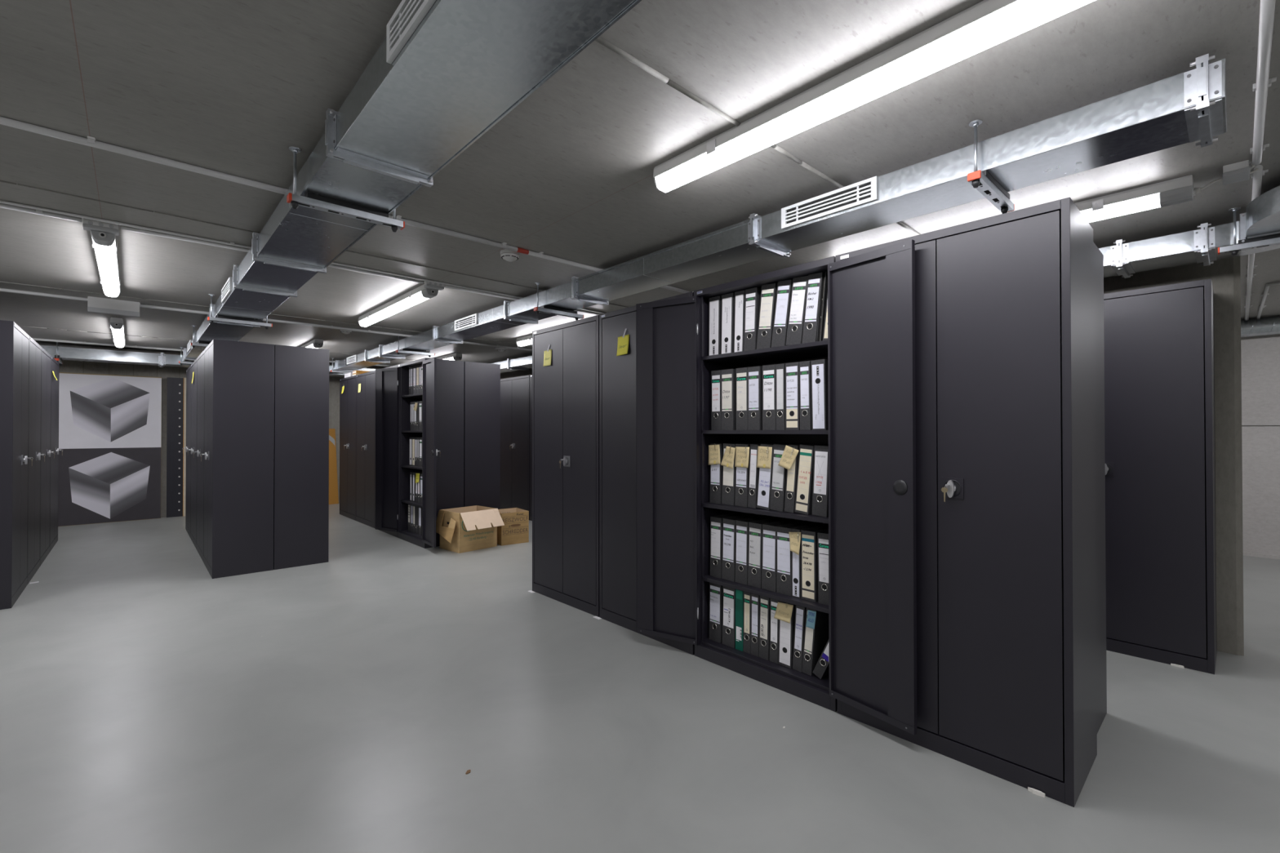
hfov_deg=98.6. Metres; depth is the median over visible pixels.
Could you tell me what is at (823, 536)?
binder
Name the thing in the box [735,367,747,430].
binder
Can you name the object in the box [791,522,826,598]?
binder
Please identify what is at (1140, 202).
diffuser
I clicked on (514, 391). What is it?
storage cabinet
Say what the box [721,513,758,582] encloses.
binder
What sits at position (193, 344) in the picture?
support rail
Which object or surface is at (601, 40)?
conduit pipe
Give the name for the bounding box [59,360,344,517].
wall
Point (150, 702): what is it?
floor
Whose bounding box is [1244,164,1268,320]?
conduit pipe
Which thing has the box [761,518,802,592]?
binder
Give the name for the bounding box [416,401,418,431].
binder
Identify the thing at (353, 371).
box
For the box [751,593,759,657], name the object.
binder
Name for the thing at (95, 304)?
emergency light
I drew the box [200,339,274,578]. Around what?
storage cabinet
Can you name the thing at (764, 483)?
binder
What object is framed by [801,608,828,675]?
binder
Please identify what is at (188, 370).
storage cabinet
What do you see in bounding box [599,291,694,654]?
storage cabinet
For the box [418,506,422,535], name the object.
binder
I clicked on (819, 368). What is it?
binder
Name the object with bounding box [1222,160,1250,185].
junction box
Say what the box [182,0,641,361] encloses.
ventilation duct
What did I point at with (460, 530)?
box
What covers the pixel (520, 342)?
diffuser
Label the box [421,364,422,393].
binder
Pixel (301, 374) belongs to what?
storage cabinet
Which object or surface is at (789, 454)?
paper note
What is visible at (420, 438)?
binder
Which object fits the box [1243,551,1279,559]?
baseboard
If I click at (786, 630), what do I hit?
binder
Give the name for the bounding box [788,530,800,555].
paper note
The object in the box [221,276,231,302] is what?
vent grille
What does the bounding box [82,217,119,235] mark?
junction box
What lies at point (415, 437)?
binder
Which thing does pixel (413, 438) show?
binder
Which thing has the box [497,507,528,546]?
box
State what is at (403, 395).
shelf
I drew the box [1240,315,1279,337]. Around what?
spiral duct
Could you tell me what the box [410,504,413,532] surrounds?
binder
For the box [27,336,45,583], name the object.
storage cabinet
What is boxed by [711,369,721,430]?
binder
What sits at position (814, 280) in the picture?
binder
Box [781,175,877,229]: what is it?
vent grille
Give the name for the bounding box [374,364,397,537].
storage cabinet
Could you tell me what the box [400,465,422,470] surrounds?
shelf
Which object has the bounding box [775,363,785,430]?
binder
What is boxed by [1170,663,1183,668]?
paper scrap
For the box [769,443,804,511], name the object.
binder
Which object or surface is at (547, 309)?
support rail
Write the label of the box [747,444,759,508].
binder
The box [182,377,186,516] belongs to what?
board
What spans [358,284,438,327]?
ceiling light
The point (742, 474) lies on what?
binder
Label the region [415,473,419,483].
sticky note
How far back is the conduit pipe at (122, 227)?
3.07 m
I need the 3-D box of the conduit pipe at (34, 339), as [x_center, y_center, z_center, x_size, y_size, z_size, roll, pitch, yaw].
[-5.788,-0.977,7.137,7.540,0.025,0.047,0,-1,-43]
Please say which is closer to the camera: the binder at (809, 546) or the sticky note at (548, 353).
the binder at (809, 546)
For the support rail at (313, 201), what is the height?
0.222 m
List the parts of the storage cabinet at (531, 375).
door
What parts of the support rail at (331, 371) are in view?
rail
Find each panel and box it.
[166,377,183,517]
[328,428,338,504]
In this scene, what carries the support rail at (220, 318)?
hanging from the ceiling
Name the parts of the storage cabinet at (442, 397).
door, door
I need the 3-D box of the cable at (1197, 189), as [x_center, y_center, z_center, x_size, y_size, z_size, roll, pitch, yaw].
[2.320,-0.982,2.248,0.028,0.043,0.091,0,-1,-43]
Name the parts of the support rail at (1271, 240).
threaded rod, rail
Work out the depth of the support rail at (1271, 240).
2.57 m
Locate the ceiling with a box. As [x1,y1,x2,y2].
[0,0,1279,368]
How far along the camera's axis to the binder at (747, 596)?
2.77 m
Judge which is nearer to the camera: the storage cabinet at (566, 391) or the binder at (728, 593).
the binder at (728, 593)
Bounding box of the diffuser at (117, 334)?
[111,326,124,347]
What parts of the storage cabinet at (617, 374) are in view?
door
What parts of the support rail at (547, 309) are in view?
threaded rod, rail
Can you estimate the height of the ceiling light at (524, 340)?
0.092 m
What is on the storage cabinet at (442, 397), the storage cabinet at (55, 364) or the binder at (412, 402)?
the binder at (412, 402)
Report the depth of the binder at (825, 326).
2.46 m
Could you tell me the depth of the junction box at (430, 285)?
3.86 m
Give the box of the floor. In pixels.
[0,502,1279,852]
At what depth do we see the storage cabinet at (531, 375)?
7.36 m
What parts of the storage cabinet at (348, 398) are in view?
door, door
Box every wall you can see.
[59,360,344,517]
[500,256,1244,656]
[1240,333,1279,555]
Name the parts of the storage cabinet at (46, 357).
door, door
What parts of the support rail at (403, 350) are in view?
threaded rod, rail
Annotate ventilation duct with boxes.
[40,345,375,377]
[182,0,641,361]
[328,53,1226,373]
[491,185,1279,373]
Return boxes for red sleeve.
[516,247,528,254]
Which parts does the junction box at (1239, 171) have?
lid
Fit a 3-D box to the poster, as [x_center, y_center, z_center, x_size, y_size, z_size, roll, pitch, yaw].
[-7.210,0.288,7.046,1.636,1.945,0.033,0,-1,-43]
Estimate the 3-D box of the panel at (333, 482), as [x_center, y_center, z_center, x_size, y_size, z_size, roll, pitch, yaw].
[-5.289,0.654,8.844,0.800,1.240,0.066,0,-1,-43]
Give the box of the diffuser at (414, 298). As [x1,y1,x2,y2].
[359,291,427,326]
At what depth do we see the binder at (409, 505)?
6.14 m
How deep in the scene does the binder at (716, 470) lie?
2.92 m
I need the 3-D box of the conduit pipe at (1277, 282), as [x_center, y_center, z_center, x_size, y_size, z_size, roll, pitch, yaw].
[5.044,-1.018,3.054,0.019,0.018,2.080,0,-1,-33]
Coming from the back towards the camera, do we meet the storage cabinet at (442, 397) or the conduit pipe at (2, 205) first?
the storage cabinet at (442, 397)
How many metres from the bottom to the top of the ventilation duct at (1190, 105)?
0.146 m
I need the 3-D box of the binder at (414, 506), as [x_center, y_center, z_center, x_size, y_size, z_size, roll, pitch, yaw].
[-2.375,1.011,6.137,0.288,0.318,0.059,0,-1,-43]
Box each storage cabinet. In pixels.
[0,320,33,609]
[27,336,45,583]
[40,347,55,565]
[49,356,62,551]
[182,365,191,537]
[186,359,196,547]
[193,350,204,561]
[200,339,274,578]
[273,344,328,569]
[339,375,355,520]
[355,370,375,528]
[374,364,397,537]
[375,357,463,548]
[463,361,500,509]
[500,375,529,519]
[529,374,532,520]
[532,315,599,617]
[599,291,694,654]
[635,239,916,734]
[835,196,1097,807]
[1093,242,1106,733]
[1103,278,1217,674]
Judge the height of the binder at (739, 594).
0.318 m
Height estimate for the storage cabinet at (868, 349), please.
1.949 m
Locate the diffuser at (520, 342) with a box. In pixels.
[516,338,532,346]
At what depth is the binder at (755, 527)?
2.74 m
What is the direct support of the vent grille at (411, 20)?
attached to the ventilation duct at (443, 73)
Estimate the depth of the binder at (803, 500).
2.54 m
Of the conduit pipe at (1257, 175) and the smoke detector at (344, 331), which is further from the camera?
the smoke detector at (344, 331)
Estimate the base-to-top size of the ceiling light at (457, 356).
0.092 m
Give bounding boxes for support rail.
[54,342,62,365]
[178,346,194,364]
[191,324,209,347]
[207,293,272,328]
[286,146,404,232]
[330,358,358,373]
[395,336,435,357]
[533,282,583,320]
[967,119,1014,213]
[1217,207,1279,255]
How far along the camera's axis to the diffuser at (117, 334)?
5.67 m
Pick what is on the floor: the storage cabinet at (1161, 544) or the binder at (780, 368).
the storage cabinet at (1161, 544)
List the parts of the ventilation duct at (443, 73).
flange frame, flange frame, flange frame, flange frame, flange frame, flange frame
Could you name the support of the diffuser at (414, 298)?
attached to the ceiling light at (420, 294)
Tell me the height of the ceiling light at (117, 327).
0.092 m
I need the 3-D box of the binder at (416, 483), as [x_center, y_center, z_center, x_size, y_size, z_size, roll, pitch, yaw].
[-2.328,0.669,6.088,0.288,0.318,0.059,0,-1,-43]
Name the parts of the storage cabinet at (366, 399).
door, door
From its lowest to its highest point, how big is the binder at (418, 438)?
0.318 m
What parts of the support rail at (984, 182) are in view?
threaded rod, rail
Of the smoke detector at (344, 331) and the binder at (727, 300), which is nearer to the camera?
the binder at (727, 300)
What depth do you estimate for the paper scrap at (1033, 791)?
1.81 m
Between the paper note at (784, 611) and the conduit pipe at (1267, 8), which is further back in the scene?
the paper note at (784, 611)
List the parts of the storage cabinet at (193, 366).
door, door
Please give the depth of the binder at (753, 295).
2.76 m
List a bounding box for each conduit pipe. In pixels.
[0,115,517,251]
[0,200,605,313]
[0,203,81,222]
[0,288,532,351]
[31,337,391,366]
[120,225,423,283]
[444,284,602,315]
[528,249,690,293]
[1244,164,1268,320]
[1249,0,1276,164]
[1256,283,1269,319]
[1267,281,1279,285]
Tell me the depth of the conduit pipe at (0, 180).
2.77 m
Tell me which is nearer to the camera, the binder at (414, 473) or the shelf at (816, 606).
the shelf at (816, 606)
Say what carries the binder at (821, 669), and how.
on the storage cabinet at (868, 349)
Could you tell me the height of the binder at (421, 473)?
0.318 m
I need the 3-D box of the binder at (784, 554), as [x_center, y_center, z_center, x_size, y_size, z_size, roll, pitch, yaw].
[0.788,0.641,2.715,0.288,0.318,0.081,0,-1,-43]
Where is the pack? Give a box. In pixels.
[344,372,352,377]
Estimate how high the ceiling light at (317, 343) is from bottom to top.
0.092 m
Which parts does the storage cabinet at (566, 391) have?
door, lock lever, lock plate, door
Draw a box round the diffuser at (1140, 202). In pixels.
[1080,192,1160,222]
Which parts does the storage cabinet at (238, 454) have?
door, door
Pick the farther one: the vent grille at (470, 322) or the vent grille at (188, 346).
the vent grille at (188, 346)
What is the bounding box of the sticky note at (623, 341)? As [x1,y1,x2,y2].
[616,328,629,355]
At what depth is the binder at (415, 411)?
6.03 m
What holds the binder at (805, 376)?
on the storage cabinet at (868, 349)
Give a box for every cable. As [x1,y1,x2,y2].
[1193,177,1222,194]
[1249,164,1258,173]
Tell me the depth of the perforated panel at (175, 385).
7.71 m
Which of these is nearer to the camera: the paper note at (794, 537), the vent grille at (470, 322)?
the paper note at (794, 537)
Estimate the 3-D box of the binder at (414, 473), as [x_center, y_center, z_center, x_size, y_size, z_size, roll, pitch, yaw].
[-2.385,0.670,6.151,0.287,0.318,0.049,0,-1,-43]
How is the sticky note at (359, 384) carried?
attached to the storage cabinet at (366, 399)
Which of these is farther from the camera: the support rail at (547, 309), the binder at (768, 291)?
the support rail at (547, 309)
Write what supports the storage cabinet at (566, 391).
on the floor
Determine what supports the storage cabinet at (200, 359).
on the floor
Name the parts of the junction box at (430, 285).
lid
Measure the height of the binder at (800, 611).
0.320 m
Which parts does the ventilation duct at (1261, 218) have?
flange frame, flange frame, flange frame, flange frame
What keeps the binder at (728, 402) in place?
on the storage cabinet at (868, 349)
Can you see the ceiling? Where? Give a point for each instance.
(228, 86)
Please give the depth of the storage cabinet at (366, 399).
7.06 m
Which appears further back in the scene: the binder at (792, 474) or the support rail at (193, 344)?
the support rail at (193, 344)
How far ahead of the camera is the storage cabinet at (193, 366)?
5.89 m
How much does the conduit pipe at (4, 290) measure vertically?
0.025 m
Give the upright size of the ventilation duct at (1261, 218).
0.146 m
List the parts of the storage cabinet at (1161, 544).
lock lever, lock plate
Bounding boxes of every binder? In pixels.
[408,367,410,395]
[408,436,422,466]
[408,503,410,531]
[409,471,422,501]
[410,366,413,394]
[410,402,412,431]
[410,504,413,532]
[412,401,413,431]
[412,437,415,466]
[413,365,416,394]
[413,401,416,431]
[413,472,418,502]
[413,505,415,533]
[415,437,417,466]
[415,472,422,502]
[415,506,418,534]
[416,364,419,393]
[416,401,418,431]
[417,437,419,466]
[417,473,421,503]
[418,400,422,431]
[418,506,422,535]
[419,364,421,393]
[419,437,422,466]
[420,473,422,503]
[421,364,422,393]
[708,295,721,355]
[709,582,722,643]
[710,442,742,504]
[710,511,748,578]
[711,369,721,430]
[720,293,734,354]
[720,368,736,430]
[721,442,755,506]
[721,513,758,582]
[722,586,735,648]
[733,289,745,352]
[734,443,763,507]
[734,515,775,585]
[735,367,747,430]
[735,589,743,651]
[742,591,751,653]
[743,287,761,351]
[747,365,762,430]
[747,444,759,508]
[747,516,790,588]
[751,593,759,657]
[756,283,777,349]
[756,443,791,510]
[759,595,770,660]
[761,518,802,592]
[762,364,776,430]
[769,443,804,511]
[769,598,779,664]
[771,280,792,347]
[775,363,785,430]
[776,520,818,596]
[777,600,795,668]
[784,444,800,513]
[785,275,808,345]
[785,361,799,430]
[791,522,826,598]
[792,604,806,672]
[794,443,828,515]
[799,360,812,430]
[800,524,828,602]
[801,272,822,343]
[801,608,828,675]
[810,359,828,430]
[811,444,828,517]
[812,640,829,679]
[816,271,827,341]
[817,529,828,605]
[822,293,827,340]
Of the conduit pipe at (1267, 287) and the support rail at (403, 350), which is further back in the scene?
the support rail at (403, 350)
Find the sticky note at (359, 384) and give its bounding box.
[358,383,360,392]
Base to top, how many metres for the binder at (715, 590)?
0.318 m
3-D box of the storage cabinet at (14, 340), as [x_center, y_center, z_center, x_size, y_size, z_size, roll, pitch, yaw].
[-4.662,0.260,3.905,0.475,1.950,0.780,0,-1,-43]
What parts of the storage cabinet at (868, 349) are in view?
door, door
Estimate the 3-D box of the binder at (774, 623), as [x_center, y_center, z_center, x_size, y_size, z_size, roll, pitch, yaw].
[0.751,0.982,2.753,0.288,0.318,0.048,0,0,-43]
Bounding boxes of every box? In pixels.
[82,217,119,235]
[352,370,368,373]
[423,280,444,290]
[435,505,504,553]
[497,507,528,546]
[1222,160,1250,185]
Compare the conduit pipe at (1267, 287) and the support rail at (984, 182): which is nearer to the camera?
the support rail at (984, 182)
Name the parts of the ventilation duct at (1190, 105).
flange frame, flange frame, flange frame, flange frame, flange frame, flange frame, flange frame, flange frame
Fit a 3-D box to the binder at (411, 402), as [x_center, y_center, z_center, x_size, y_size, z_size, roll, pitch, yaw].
[-2.440,-0.111,6.216,0.288,0.318,0.049,0,-1,-43]
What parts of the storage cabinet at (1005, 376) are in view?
door, lock lever, lock plate, door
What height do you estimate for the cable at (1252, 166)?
0.025 m
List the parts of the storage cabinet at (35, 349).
door, door, lock lever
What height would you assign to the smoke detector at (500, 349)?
0.066 m
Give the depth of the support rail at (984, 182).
1.94 m
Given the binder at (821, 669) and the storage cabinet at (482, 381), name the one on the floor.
the storage cabinet at (482, 381)
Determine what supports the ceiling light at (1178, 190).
attached to the ceiling
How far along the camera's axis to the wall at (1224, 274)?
2.97 m
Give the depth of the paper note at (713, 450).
2.93 m
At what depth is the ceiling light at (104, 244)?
3.13 m
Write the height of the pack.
0.072 m
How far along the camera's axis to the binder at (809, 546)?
2.52 m
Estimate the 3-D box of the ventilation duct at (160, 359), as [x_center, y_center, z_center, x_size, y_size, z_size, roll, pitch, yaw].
[-6.048,-0.867,7.419,7.540,0.166,0.338,0,-1,-43]
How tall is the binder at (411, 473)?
0.318 m
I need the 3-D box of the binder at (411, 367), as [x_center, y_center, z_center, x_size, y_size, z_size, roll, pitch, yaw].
[-2.430,-0.505,6.208,0.288,0.318,0.049,0,-1,-43]
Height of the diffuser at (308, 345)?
0.043 m
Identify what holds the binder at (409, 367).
on the storage cabinet at (442, 397)
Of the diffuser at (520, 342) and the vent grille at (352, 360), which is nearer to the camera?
the diffuser at (520, 342)
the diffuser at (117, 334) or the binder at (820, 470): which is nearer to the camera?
the binder at (820, 470)
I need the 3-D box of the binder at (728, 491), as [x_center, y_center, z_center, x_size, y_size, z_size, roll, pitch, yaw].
[0.564,0.250,2.961,0.288,0.320,0.090,0,-1,-43]
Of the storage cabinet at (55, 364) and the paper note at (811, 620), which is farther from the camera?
the storage cabinet at (55, 364)
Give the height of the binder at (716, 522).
0.318 m
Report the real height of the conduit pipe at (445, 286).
0.024 m
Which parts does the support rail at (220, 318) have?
threaded rod, rail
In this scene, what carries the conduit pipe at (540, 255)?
attached to the ceiling
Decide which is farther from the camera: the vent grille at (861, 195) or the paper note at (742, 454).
the paper note at (742, 454)
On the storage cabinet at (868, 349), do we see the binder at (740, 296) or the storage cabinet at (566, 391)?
the binder at (740, 296)
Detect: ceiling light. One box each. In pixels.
[90,230,119,297]
[110,317,124,347]
[300,338,323,348]
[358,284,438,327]
[436,352,462,360]
[515,334,532,346]
[653,0,1094,193]
[1074,174,1195,222]
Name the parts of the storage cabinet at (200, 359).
door, door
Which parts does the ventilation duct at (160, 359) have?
flange frame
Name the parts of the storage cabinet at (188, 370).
door, door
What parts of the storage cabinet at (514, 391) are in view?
door, door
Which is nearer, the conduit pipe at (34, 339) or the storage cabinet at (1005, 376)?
the storage cabinet at (1005, 376)
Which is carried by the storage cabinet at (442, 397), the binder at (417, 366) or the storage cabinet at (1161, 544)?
the binder at (417, 366)
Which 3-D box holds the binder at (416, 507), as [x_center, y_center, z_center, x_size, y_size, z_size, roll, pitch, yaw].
[-2.324,1.010,6.082,0.288,0.318,0.059,0,-1,-43]
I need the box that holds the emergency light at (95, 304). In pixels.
[87,296,139,317]
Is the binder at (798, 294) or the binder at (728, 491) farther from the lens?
the binder at (728, 491)
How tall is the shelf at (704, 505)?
0.019 m
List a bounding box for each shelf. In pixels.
[400,431,422,432]
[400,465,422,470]
[400,499,422,507]
[401,392,422,398]
[701,340,827,365]
[701,430,828,434]
[701,502,828,524]
[701,574,828,613]
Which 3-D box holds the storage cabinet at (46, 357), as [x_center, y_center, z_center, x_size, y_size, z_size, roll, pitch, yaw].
[-5.727,0.270,5.062,0.475,1.950,0.780,0,-1,-43]
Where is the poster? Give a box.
[57,372,161,526]
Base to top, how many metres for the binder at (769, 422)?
0.318 m
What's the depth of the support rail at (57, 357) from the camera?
6.45 m
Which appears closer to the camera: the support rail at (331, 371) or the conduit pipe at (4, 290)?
the conduit pipe at (4, 290)
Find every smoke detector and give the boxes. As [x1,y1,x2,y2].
[340,329,351,333]
[494,346,506,351]
[500,248,519,262]
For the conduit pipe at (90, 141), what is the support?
attached to the ceiling
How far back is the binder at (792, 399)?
2.59 m
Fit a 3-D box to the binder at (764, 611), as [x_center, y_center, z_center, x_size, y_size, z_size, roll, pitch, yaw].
[0.712,0.982,2.796,0.288,0.318,0.054,0,1,-43]
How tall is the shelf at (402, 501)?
0.019 m
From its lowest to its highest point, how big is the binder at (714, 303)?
0.318 m
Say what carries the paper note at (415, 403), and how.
attached to the binder at (415, 411)
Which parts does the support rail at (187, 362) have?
threaded rod, rail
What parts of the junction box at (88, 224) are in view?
lid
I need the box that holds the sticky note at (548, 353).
[543,344,551,366]
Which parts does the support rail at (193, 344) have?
rail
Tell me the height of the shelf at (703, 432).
0.019 m
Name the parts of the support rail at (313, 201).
threaded rod, rail, threaded rod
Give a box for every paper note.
[413,402,417,411]
[708,443,719,465]
[720,446,735,468]
[734,446,749,467]
[756,446,772,468]
[773,602,793,623]
[777,445,799,470]
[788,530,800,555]
[805,609,816,629]
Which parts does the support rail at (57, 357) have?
threaded rod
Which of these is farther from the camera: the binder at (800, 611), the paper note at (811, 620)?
the binder at (800, 611)
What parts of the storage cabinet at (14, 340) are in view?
door, lock plate, door, lock lever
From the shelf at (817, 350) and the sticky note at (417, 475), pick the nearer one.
the shelf at (817, 350)
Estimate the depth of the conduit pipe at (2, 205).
2.60 m
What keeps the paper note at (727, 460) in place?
attached to the binder at (728, 491)
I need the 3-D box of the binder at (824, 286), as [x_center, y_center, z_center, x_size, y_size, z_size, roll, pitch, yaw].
[0.922,-0.537,2.579,0.285,0.318,0.049,0,-1,-43]
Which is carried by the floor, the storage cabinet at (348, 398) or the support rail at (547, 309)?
the storage cabinet at (348, 398)
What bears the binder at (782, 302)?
on the storage cabinet at (868, 349)
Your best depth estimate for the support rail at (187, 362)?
6.89 m
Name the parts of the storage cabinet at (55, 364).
door, door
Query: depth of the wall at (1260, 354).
5.21 m
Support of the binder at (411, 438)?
on the storage cabinet at (442, 397)
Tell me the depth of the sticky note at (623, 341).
3.37 m
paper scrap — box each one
[1027,786,1045,797]
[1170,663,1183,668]
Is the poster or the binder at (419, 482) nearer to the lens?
the binder at (419, 482)
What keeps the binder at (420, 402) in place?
on the storage cabinet at (442, 397)
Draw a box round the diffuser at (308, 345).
[305,343,317,348]
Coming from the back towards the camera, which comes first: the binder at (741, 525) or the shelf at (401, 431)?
the shelf at (401, 431)
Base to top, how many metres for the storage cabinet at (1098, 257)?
1.950 m
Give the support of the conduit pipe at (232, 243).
attached to the ceiling
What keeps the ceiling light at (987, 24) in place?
attached to the ceiling
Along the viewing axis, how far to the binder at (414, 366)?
6.04 m
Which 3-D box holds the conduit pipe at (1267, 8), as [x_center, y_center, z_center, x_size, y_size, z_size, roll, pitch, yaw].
[1.692,-1.027,1.484,1.890,0.025,0.047,0,-1,-43]
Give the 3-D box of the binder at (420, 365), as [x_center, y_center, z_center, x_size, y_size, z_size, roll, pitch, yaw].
[-2.264,-0.507,6.027,0.288,0.318,0.049,0,-1,-43]
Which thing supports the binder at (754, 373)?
on the storage cabinet at (868, 349)
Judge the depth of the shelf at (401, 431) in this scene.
5.97 m
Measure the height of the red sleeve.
0.026 m
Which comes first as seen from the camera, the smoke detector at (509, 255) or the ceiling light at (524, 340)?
the smoke detector at (509, 255)
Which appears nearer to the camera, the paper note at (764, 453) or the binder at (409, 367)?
the paper note at (764, 453)
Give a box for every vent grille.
[186,339,191,352]
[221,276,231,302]
[346,354,356,364]
[386,0,435,63]
[454,313,477,330]
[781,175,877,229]

